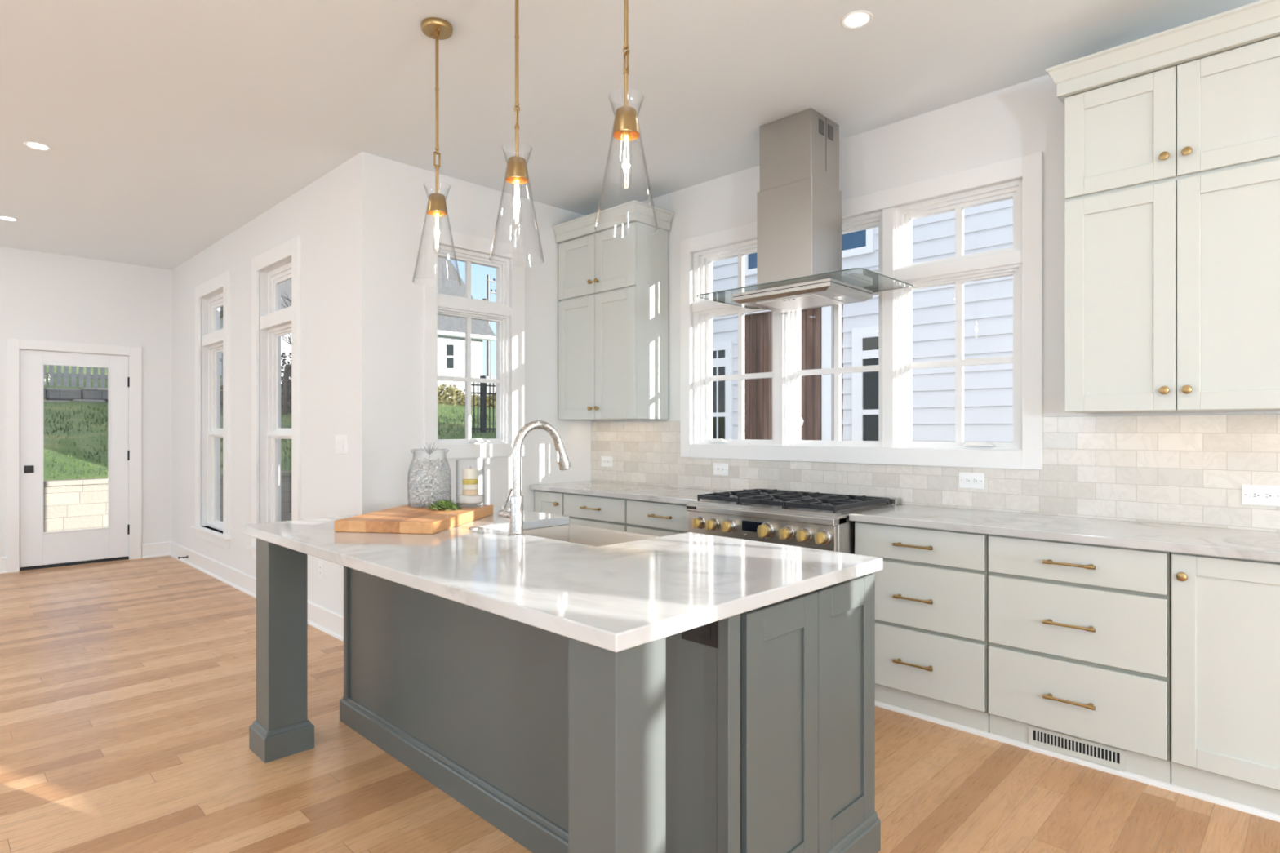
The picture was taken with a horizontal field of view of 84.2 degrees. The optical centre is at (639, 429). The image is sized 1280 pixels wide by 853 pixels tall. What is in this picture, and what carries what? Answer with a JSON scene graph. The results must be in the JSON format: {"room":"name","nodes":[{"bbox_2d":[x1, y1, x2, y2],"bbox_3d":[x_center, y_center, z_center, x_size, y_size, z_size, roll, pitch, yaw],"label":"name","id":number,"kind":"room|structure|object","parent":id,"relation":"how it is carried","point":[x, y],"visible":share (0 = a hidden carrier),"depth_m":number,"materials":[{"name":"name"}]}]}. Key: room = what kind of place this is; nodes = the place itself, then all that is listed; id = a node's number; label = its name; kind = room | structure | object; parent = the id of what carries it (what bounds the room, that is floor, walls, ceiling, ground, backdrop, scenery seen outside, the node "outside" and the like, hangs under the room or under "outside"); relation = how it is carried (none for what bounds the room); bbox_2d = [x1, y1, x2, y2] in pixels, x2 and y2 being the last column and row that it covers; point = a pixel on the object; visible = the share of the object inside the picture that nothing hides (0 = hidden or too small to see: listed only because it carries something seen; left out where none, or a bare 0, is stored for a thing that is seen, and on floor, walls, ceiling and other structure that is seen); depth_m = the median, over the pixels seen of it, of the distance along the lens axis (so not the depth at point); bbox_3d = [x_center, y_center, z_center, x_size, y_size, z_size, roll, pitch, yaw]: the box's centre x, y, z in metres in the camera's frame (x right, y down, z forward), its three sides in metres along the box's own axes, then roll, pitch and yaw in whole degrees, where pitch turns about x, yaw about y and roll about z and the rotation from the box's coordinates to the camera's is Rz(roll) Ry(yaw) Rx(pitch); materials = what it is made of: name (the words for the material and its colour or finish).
{"room":"kitchen","nodes":[
{"label":"kitchen","id":0,"kind":"room"},
{"bbox_2d":[0,246,171,557],"bbox_3d":[-7.327,-0.181,5.089,0.160,2.993,7.045,0,0,44],"label":"wall","id":1,"kind":"structure","parent":0,"point":[44,296],"depth_m":7.04,"materials":[{"name":"paint"}]},
{"bbox_2d":[0,557,7,573],"bbox_3d":[-7.767,1.244,4.502,0.030,0.142,5.590,0,0,44],"label":"baseboard","id":2,"kind":"structure","parent":1,"relation":"attached to","point":[2,560],"depth_m":6.48,"materials":[{"name":"paint"}]},
{"bbox_2d":[6,337,142,573],"bbox_3d":[-5.518,0.336,6.927,0.182,2.358,1.033,0,0,44],"label":"door","id":3,"kind":"structure","parent":1,"relation":"in","point":[28,547],"depth_m":6.81,"materials":[{"name":"paint"}]},
{"bbox_2d":[171,159,351,615],"bbox_3d":[-3.300,-0.181,5.969,4.374,2.993,0.160,0,0,44],"label":"wall","id":4,"kind":"structure","parent":0,"point":[320,212],"depth_m":5.55,"materials":[{"name":"paint"}]},
{"bbox_2d":[191,271,231,548],"bbox_3d":[-3.834,-0.168,6.448,1.055,2.375,0.200,0,0,44],"label":"window","id":5,"kind":"structure","parent":4,"relation":"in","point":[216,340],"depth_m":6.67,"materials":[{"name":"paint"}]},
{"bbox_2d":[142,541,343,641],"bbox_3d":[-2.955,1.244,6.186,4.634,0.142,1.245,0,0,41],"label":"baseboard","id":6,"kind":"structure","parent":4,"relation":"attached to","point":[330,622],"depth_m":6.02,"materials":[{"name":"paint"}]},
{"bbox_2d":[246,235,301,559],"bbox_3d":[-2.683,-0.168,5.325,1.030,2.375,0.200,0,0,44],"label":"window","id":7,"kind":"structure","parent":4,"relation":"in","point":[286,321],"depth_m":5.53,"materials":[{"name":"paint"}]},
{"bbox_2d":[318,560,323,579],"bbox_3d":[-2.120,0.934,4.699,0.070,0.114,0.008,0,0,44],"label":"outlet","id":8,"kind":"object","parent":4,"relation":"attached to","point":[320,563],"visible":1,"depth_m":4.69,"materials":[{"name":"white plastic"}]},
{"bbox_2d":[319,564,321,575],"bbox_3d":[-2.122,0.934,4.698,0.033,0.068,0.003,0,0,44],"label":"socket","id":9,"kind":"object","parent":8,"relation":"attached to","point":[320,566],"depth_m":4.69,"materials":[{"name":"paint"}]},
{"bbox_2d":[335,435,347,454],"bbox_3d":[-1.890,0.095,4.474,0.178,0.120,0.008,0,0,44],"label":"light switch","id":10,"kind":"object","parent":4,"relation":"attached to","point":[341,441],"visible":1,"depth_m":4.46,"materials":[{"name":"white plastic"}]},
{"bbox_2d":[351,151,591,515],"bbox_3d":[-1.086,-0.181,4.991,0.160,2.993,1.855,0,0,44],"label":"wall","id":11,"kind":"structure","parent":0,"point":[389,199],"depth_m":4.51,"materials":[{"name":"paint"}]},
{"bbox_2d":[422,224,524,458],"bbox_3d":[-1.163,-0.563,4.882,0.162,1.508,0.790,0,0,44],"label":"window","id":12,"kind":"structure","parent":11,"relation":"in","point":[435,304],"depth_m":4.89,"materials":[{"name":"paint"}]},
{"bbox_2d":[0,0,1260,270],"bbox_3d":[-1.055,-1.778,0.149,16.038,0.200,9.060,0,0,44],"label":"ceiling","id":13,"kind":"structure","parent":0,"point":[169,126],"depth_m":3.48,"materials":[{"name":"paint"}]},
{"bbox_2d":[0,216,18,221],"bbox_3d":[-5.020,-1.675,5.623,0.128,0.004,0.128,0,0,44],"label":"recessed light","id":14,"kind":"object","parent":13,"relation":"in","point":[5,218],"visible":1,"depth_m":5.63,"materials":[{"name":"white"}]},
{"bbox_2d":[23,141,51,151],"bbox_3d":[-3.561,-1.675,4.184,0.128,0.004,0.128,0,0,44],"label":"recessed light","id":15,"kind":"object","parent":13,"relation":"in","point":[35,145],"visible":1,"depth_m":4.18,"materials":[{"name":"white"}]},
{"bbox_2d":[412,17,461,287],"bbox_3d":[-0.843,-1.144,2.941,0.197,1.068,0.197,0,0,44],"label":"pendant light","id":16,"kind":"object","parent":13,"relation":"hanging from","point":[437,28],"visible":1,"depth_m":2.94,"materials":[{"name":"gold metal"}]},
{"bbox_2d":[488,0,544,266],"bbox_3d":[-0.443,-1.144,2.550,0.197,1.068,0.197,0,0,4],"label":"pendant light","id":17,"kind":"object","parent":13,"relation":"hanging from","point":[517,171],"visible":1,"depth_m":2.54,"materials":[{"name":"clear glass"}]},
{"bbox_2d":[594,0,658,238],"bbox_3d":[-0.042,-1.144,2.158,0.197,1.068,0.197,0,0,-27],"label":"pendant light","id":18,"kind":"object","parent":13,"relation":"hanging from","point":[626,127],"visible":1,"depth_m":2.15,"materials":[{"name":"clear glass"}]},
{"bbox_2d":[697,107,913,312],"bbox_3d":[0.878,-1.179,3.898,1.023,0.996,0.598,0,0,44],"label":"range hood","id":19,"kind":"object","parent":13,"relation":"attached to","point":[799,197],"visible":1,"depth_m":3.78,"materials":[{"name":"metal"}]},
{"bbox_2d":[760,306,769,308],"bbox_3d":[0.701,-0.688,3.977,0.056,0.005,0.056,0,0,44],"label":"lamp","id":20,"kind":"object","parent":19,"relation":"attached to","point":[761,307],"depth_m":3.96,"materials":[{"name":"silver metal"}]},
{"bbox_2d":[818,118,824,135],"bbox_3d":[0.965,-1.607,3.760,0.002,0.075,0.054,0,0,44],"label":"vent grille","id":21,"kind":"object","parent":19,"relation":"attached to","point":[821,121],"depth_m":3.76,"materials":[{"name":"metal"}]},
{"bbox_2d":[827,124,833,141],"bbox_3d":[1.030,-1.607,3.827,0.002,0.075,0.056,0,0,44],"label":"vent grille","id":22,"kind":"object","parent":19,"relation":"attached to","point":[830,126],"depth_m":3.83,"materials":[{"name":"metal"}]},
{"bbox_2d":[831,295,842,297],"bbox_3d":[1.019,-0.688,3.666,0.056,0.005,0.056,0,0,44],"label":"lamp","id":23,"kind":"object","parent":19,"relation":"attached to","point":[832,296],"depth_m":3.65,"materials":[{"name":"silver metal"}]},
{"bbox_2d":[840,9,873,28],"bbox_3d":[0.887,-1.675,2.894,0.128,0.004,0.128,0,0,44],"label":"recessed light","id":24,"kind":"object","parent":13,"relation":"in","point":[861,18],"visible":1,"depth_m":2.89,"materials":[{"name":"white plastic"}]},
{"bbox_2d":[0,555,1279,852],"bbox_3d":[-1.055,1.340,0.149,15.718,0.050,8.740,0,0,44],"label":"floor","id":25,"kind":"structure","parent":0,"point":[128,687],"depth_m":2.72,"materials":[{"name":"brown wood"}]},
{"bbox_2d":[534,490,564,515],"bbox_3d":[-0.474,0.879,5.263,0.324,0.872,0.588,0,0,44],"label":"base cabinet","id":26,"kind":"object","parent":25,"relation":"on","point":[546,502],"visible":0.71,"depth_m":5.07,"materials":[{"name":"paint"}]},
{"bbox_2d":[529,480,733,504],"bbox_3d":[-0.019,0.420,4.817,1.608,0.034,0.611,0,0,44],"label":"countertop","id":27,"kind":"structure","parent":26,"relation":"on","point":[672,495],"depth_m":4.71,"materials":[{"name":"white stone"}]},
{"bbox_2d":[248,537,880,852],"bbox_3d":[-0.434,0.878,2.570,2.199,0.873,1.147,0,0,44],"label":"kitchen island","id":28,"kind":"object","parent":25,"relation":"on","point":[763,740],"visible":0.79,"depth_m":2.10,"materials":[{"name":"paint"}]},
{"bbox_2d":[241,506,882,652],"bbox_3d":[-0.461,0.418,2.611,2.292,0.046,1.163,0,0,44],"label":"island countertop","id":29,"kind":"structure","parent":28,"relation":"on","point":[616,597],"depth_m":2.03,"materials":[{"name":"white stone"}]},
{"bbox_2d":[333,504,493,533],"bbox_3d":[-0.950,0.380,3.073,0.412,0.045,0.652,0,0,9],"label":"chopping board","id":30,"kind":"object","parent":29,"relation":"on","point":[405,519],"visible":0.88,"depth_m":2.83,"materials":[{"name":"brown wood"}]},
{"bbox_2d":[407,448,451,507],"bbox_3d":[-0.989,0.225,3.327,0.200,0.265,0.200,0,0,44],"label":"glass jar","id":31,"kind":"object","parent":30,"relation":"on","point":[416,505],"visible":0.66,"depth_m":3.30,"materials":[{"name":"clear glass"}]},
{"bbox_2d":[420,442,437,458],"bbox_3d":[-0.986,0.100,3.324,0.075,0.080,0.074,0,0,44],"label":"star ornament","id":32,"kind":"object","parent":31,"relation":"in","point":[430,451],"visible":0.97,"depth_m":3.32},
{"bbox_2d":[408,457,450,505],"bbox_3d":[-0.988,0.240,3.329,0.192,0.223,0.192,0,0,44],"label":"bead","id":33,"kind":"object","parent":31,"relation":"in","point":[439,465],"visible":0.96,"depth_m":3.28},
{"bbox_2d":[426,498,462,511],"bbox_3d":[-0.874,0.332,3.173,0.203,0.048,0.156,0,0,44],"label":"sprig","id":34,"kind":"object","parent":30,"relation":"on","point":[442,504],"visible":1,"depth_m":3.15,"materials":[{"name":"green plant"}]},
{"bbox_2d":[455,459,484,507],"bbox_3d":[-0.790,0.248,3.296,0.131,0.218,0.131,0,0,44],"label":"cylinder","id":35,"kind":"object","parent":30,"relation":"on","point":[462,505],"visible":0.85,"depth_m":3.27,"materials":[{"name":"clear glass"}]},
{"bbox_2d":[457,493,483,504],"bbox_3d":[-0.790,0.324,3.296,0.122,0.041,0.122,0,0,44],"label":"sand","id":36,"kind":"object","parent":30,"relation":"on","point":[476,499],"visible":0.84,"depth_m":3.25,"materials":[{"name":"white sand"}]},
{"bbox_2d":[462,466,478,495],"bbox_3d":[-0.790,0.237,3.296,0.070,0.132,0.070,0,0,44],"label":"candle","id":37,"kind":"object","parent":36,"relation":"on","point":[470,476],"visible":1,"depth_m":3.27,"materials":[{"name":"beige wax"}]},
{"bbox_2d":[498,420,571,536],"bbox_3d":[-0.412,0.184,2.806,0.129,0.439,0.296,0,0,44],"label":"faucet","id":38,"kind":"object","parent":29,"relation":"on","point":[515,514],"visible":1,"depth_m":2.69,"materials":[{"name":"silver metal"}]},
{"bbox_2d":[508,524,659,546],"bbox_3d":[-0.236,0.558,2.867,0.772,0.233,0.528,0,0,44],"label":"sink","id":39,"kind":"object","parent":29,"relation":"in","point":[572,533],"visible":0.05,"depth_m":3.18,"materials":[{"name":"ceramic"}]},
{"bbox_2d":[681,621,718,648],"bbox_3d":[0.147,0.493,1.751,0.118,0.074,0.008,0,0,44],"label":"outlet","id":40,"kind":"object","parent":28,"relation":"attached to","point":[707,634],"visible":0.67,"depth_m":1.74,"materials":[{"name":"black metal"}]},
{"bbox_2d":[688,624,710,638],"bbox_3d":[0.146,0.493,1.750,0.068,0.033,0.003,0,0,44],"label":"socket","id":41,"kind":"object","parent":40,"relation":"attached to","point":[704,631],"depth_m":1.74,"materials":[{"name":"black plastic"}]},
{"bbox_2d":[563,493,627,532],"bbox_3d":[-0.135,0.879,4.927,0.623,0.872,0.595,0,0,44],"label":"base cabinet","id":42,"kind":"object","parent":25,"relation":"on","point":[599,512],"visible":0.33,"depth_m":4.71,"materials":[{"name":"paint"}]},
{"bbox_2d":[626,498,688,537],"bbox_3d":[0.317,0.879,4.485,0.633,0.872,0.595,0,0,44],"label":"base cabinet","id":43,"kind":"object","parent":25,"relation":"on","point":[660,519],"visible":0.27,"depth_m":4.33,"materials":[{"name":"paint"}]},
{"bbox_2d":[686,488,901,554],"bbox_3d":[0.816,0.838,3.862,0.907,0.954,0.783,0,0,44],"label":"gas range","id":44,"kind":"object","parent":25,"relation":"on","point":[805,519],"visible":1,"depth_m":3.62,"materials":[{"name":"metal"}]},
{"bbox_2d":[854,521,989,733],"bbox_3d":[1.430,0.879,3.398,0.605,0.872,0.595,0,0,44],"label":"base cabinet","id":45,"kind":"object","parent":25,"relation":"on","point":[931,586],"visible":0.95,"depth_m":3.16,"materials":[{"name":"paint"}]},
{"bbox_2d":[848,504,1279,562],"bbox_3d":[2.522,0.420,2.336,3.655,0.034,0.611,0,0,44],"label":"countertop","id":46,"kind":"structure","parent":45,"relation":"on","point":[1257,545],"depth_m":2.86,"materials":[{"name":"white stone"}]},
{"bbox_2d":[988,534,1171,784],"bbox_3d":[1.873,0.879,2.966,0.624,0.872,0.595,0,0,44],"label":"base cabinet","id":47,"kind":"object","parent":25,"relation":"on","point":[1079,634],"visible":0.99,"depth_m":2.75,"materials":[{"name":"paint"}]},
{"bbox_2d":[1028,724,1125,771],"bbox_3d":[1.720,1.256,2.797,0.335,0.078,0.006,0,0,44],"label":"floor register","id":48,"kind":"object","parent":47,"relation":"attached to","point":[1101,754],"visible":1,"depth_m":2.79,"materials":[{"name":"paint"}]},
{"bbox_2d":[875,701,1279,822],"bbox_3d":[0.810,1.306,3.680,4.382,0.019,0.014,0,0,44],"label":"trim","id":49,"kind":"structure","parent":47,"relation":"attached to","point":[1218,801],"depth_m":2.74,"materials":[{"name":"paint"}]},
{"bbox_2d":[1170,551,1279,814],"bbox_3d":[2.321,0.879,2.533,0.618,0.872,0.588,0,0,44],"label":"base cabinet","id":50,"kind":"object","parent":25,"relation":"on","point":[1225,611],"visible":1,"depth_m":2.46,"materials":[{"name":"paint"}]},
{"bbox_2d":[591,74,1279,504],"bbox_3d":[3.619,-0.181,1.805,11.344,2.993,0.160,0,0,44],"label":"wall","id":51,"kind":"structure","parent":0,"point":[1026,117],"depth_m":3.68,"materials":[{"name":"paint"}]},
{"bbox_2d":[601,456,612,466],"bbox_3d":[-0.258,0.247,5.459,0.122,0.080,0.008,0,0,44],"label":"outlet","id":52,"kind":"object","parent":51,"relation":"attached to","point":[606,461],"visible":1,"depth_m":5.46,"materials":[{"name":"white plastic"}]},
{"bbox_2d":[603,459,609,463],"bbox_3d":[-0.259,0.247,5.457,0.068,0.033,0.003,0,0,44],"label":"socket","id":53,"kind":"object","parent":52,"relation":"attached to","point":[605,461],"depth_m":5.45,"materials":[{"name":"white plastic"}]},
{"bbox_2d":[552,200,674,420],"bbox_3d":[-0.208,-0.799,5.139,0.866,1.448,0.395,0,0,44],"label":"upper cabinet","id":54,"kind":"object","parent":51,"relation":"attached to","point":[613,291],"visible":1,"depth_m":4.96,"materials":[{"name":"paint"}]},
{"bbox_2d":[713,462,728,475],"bbox_3d":[0.534,0.263,4.686,0.122,0.080,0.008,0,0,44],"label":"outlet","id":55,"kind":"object","parent":51,"relation":"attached to","point":[719,468],"visible":1,"depth_m":4.68,"materials":[{"name":"white plastic"}]},
{"bbox_2d":[715,466,724,471],"bbox_3d":[0.532,0.263,4.685,0.068,0.033,0.003,0,0,44],"label":"socket","id":56,"kind":"object","parent":55,"relation":"attached to","point":[717,468],"depth_m":4.68,"materials":[{"name":"white plastic"}]},
{"bbox_2d":[680,151,1043,470],"bbox_3d":[1.145,-0.563,4.191,2.263,1.508,0.162,0,0,44],"label":"window","id":57,"kind":"structure","parent":51,"relation":"in","point":[1024,261],"depth_m":3.88,"materials":[{"name":"paint"}]},
{"bbox_2d":[591,413,1279,532],"bbox_3d":[1.971,0.170,3.296,6.584,0.464,0.010,0,0,44],"label":"backsplash","id":58,"kind":"structure","parent":51,"relation":"attached to","point":[1175,469],"depth_m":3.25,"materials":[{"name":"tile"}]},
{"bbox_2d":[959,472,984,488],"bbox_3d":[1.673,0.258,3.574,0.122,0.080,0.008,0,0,44],"label":"outlet","id":59,"kind":"object","parent":51,"relation":"attached to","point":[966,480],"visible":1,"depth_m":3.57,"materials":[{"name":"white plastic"}]},
{"bbox_2d":[964,477,977,484],"bbox_3d":[1.671,0.258,3.573,0.068,0.033,0.003,0,0,44],"label":"socket","id":60,"kind":"object","parent":59,"relation":"attached to","point":[966,480],"depth_m":3.57,"materials":[{"name":"white plastic"}]},
{"bbox_2d":[1045,0,1279,413],"bbox_3d":[2.144,-0.799,2.842,0.822,1.448,0.395,0,0,44],"label":"upper cabinet","id":61,"kind":"object","parent":51,"relation":"attached to","point":[1172,135],"visible":1,"depth_m":2.73,"materials":[{"name":"paint"}]},
{"bbox_2d":[1241,484,1279,506],"bbox_3d":[2.462,0.261,2.803,0.122,0.080,0.008,0,0,44],"label":"outlet","id":62,"kind":"object","parent":51,"relation":"attached to","point":[1251,495],"visible":1,"depth_m":2.80,"materials":[{"name":"white plastic"}]},
{"bbox_2d":[1250,490,1272,500],"bbox_3d":[2.461,0.261,2.802,0.068,0.033,0.003,0,0,44],"label":"socket","id":63,"kind":"object","parent":62,"relation":"attached to","point":[1255,495],"depth_m":2.80,"materials":[{"name":"white plastic"}]},
{"label":"outside","id":64,"kind":"structure","parent":0,"visible":0},
{"bbox_3d":[9.976,1.790,8.428,25.500,0.250,54.000,0,0,44],"label":"ground","id":65,"kind":"structure","parent":64,"visible":0},
{"bbox_2d":[43,471,291,532],"bbox_3d":[-2.044,1.179,14.575,0.350,1.072,42.000,0,0,44],"label":"wall","id":66,"kind":"structure","parent":65,"relation":"on","point":[69,504],"depth_m":9.10,"materials":[{"name":"concrete"}]},
{"bbox_2d":[712,198,1013,442],"bbox_3d":[4.405,-1.810,10.094,12.000,6.950,7.000,0,0,44],"label":"house","id":67,"kind":"structure","parent":65,"relation":"on","point":[988,303],"depth_m":7.66,"materials":[{"name":"white"}]},
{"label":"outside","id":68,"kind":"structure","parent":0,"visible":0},
{"bbox_2d":[43,364,496,480],"bbox_3d":[-14.477,-1.146,44.605,59.800,3.577,67.600,0,0,44],"label":"ground","id":69,"kind":"structure","parent":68,"point":[81,440],"depth_m":12.97,"materials":[{"name":"green plant"}]},
{"bbox_2d":[43,352,222,391],"bbox_3d":[-13.740,-1.515,15.887,0.060,1.040,9.535,0,0,44],"label":"picket fence","id":70,"kind":"object","parent":69,"relation":"on","point":[59,375],"visible":0.09,"depth_m":16.50,"materials":[{"name":"white paint"}]},
{"bbox_2d":[43,386,291,408],"bbox_3d":[-12.314,-0.538,16.426,0.773,0.907,16.300,0,0,44],"label":"stone wall","id":71,"kind":"structure","parent":69,"relation":"on","point":[87,394],"depth_m":15.83,"materials":[{"name":"grey stone"}]},
{"bbox_2d":[220,348,291,413],"bbox_3d":[-9.071,-1.238,18.317,1.722,1.742,3.292,0,0,44],"label":"shrub","id":72,"kind":"object","parent":69,"relation":"on","point":[289,382],"visible":0.06,"depth_m":17.87,"materials":[{"name":"green plant"}]},
{"bbox_2d":[280,289,291,414],"bbox_3d":[-7.939,-1.903,17.651,2.835,3.265,2.388,0,0,21],"label":"bare tree","id":73,"kind":"object","parent":69,"relation":"on","point":[286,371],"visible":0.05,"depth_m":17.32,"materials":[{"name":"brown plant"}]},
{"bbox_2d":[220,257,496,392],"bbox_3d":[-12.389,-4.935,30.232,5.930,6.700,10.850,0,0,44],"label":"house","id":74,"kind":"structure","parent":69,"relation":"on","point":[451,330],"depth_m":31.17,"materials":[{"name":"white"}]},
{"bbox_2d":[437,383,496,408],"bbox_3d":[-6.589,-1.096,24.616,1.175,1.023,8.115,0,0,44],"label":"hedge","id":75,"kind":"object","parent":69,"relation":"on","point":[454,392],"visible":0.16,"depth_m":24.52,"materials":[{"name":"green plant"}]},
{"bbox_2d":[437,373,496,400],"bbox_3d":[-6.547,-1.535,25.974,0.060,1.000,10.020,0,0,44],"label":"picket fence","id":76,"kind":"object","parent":69,"relation":"on","point":[438,374],"visible":0.12,"depth_m":25.97,"materials":[{"name":"white paint"}]},
{"bbox_2d":[471,375,496,432],"bbox_3d":[-2.529,-0.569,19.311,0.100,1.580,5.100,0,0,44],"label":"metal fence","id":77,"kind":"object","parent":69,"relation":"on","point":[482,393],"visible":0.07,"depth_m":17.82,"materials":[{"name":"black metal"}]},
{"bbox_2d":[482,274,496,378],"bbox_3d":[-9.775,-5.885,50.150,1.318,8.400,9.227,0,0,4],"label":"utility pole","id":78,"kind":"object","parent":69,"relation":"on","point":[488,367],"visible":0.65,"depth_m":46.04,"materials":[{"name":"brown wood"}]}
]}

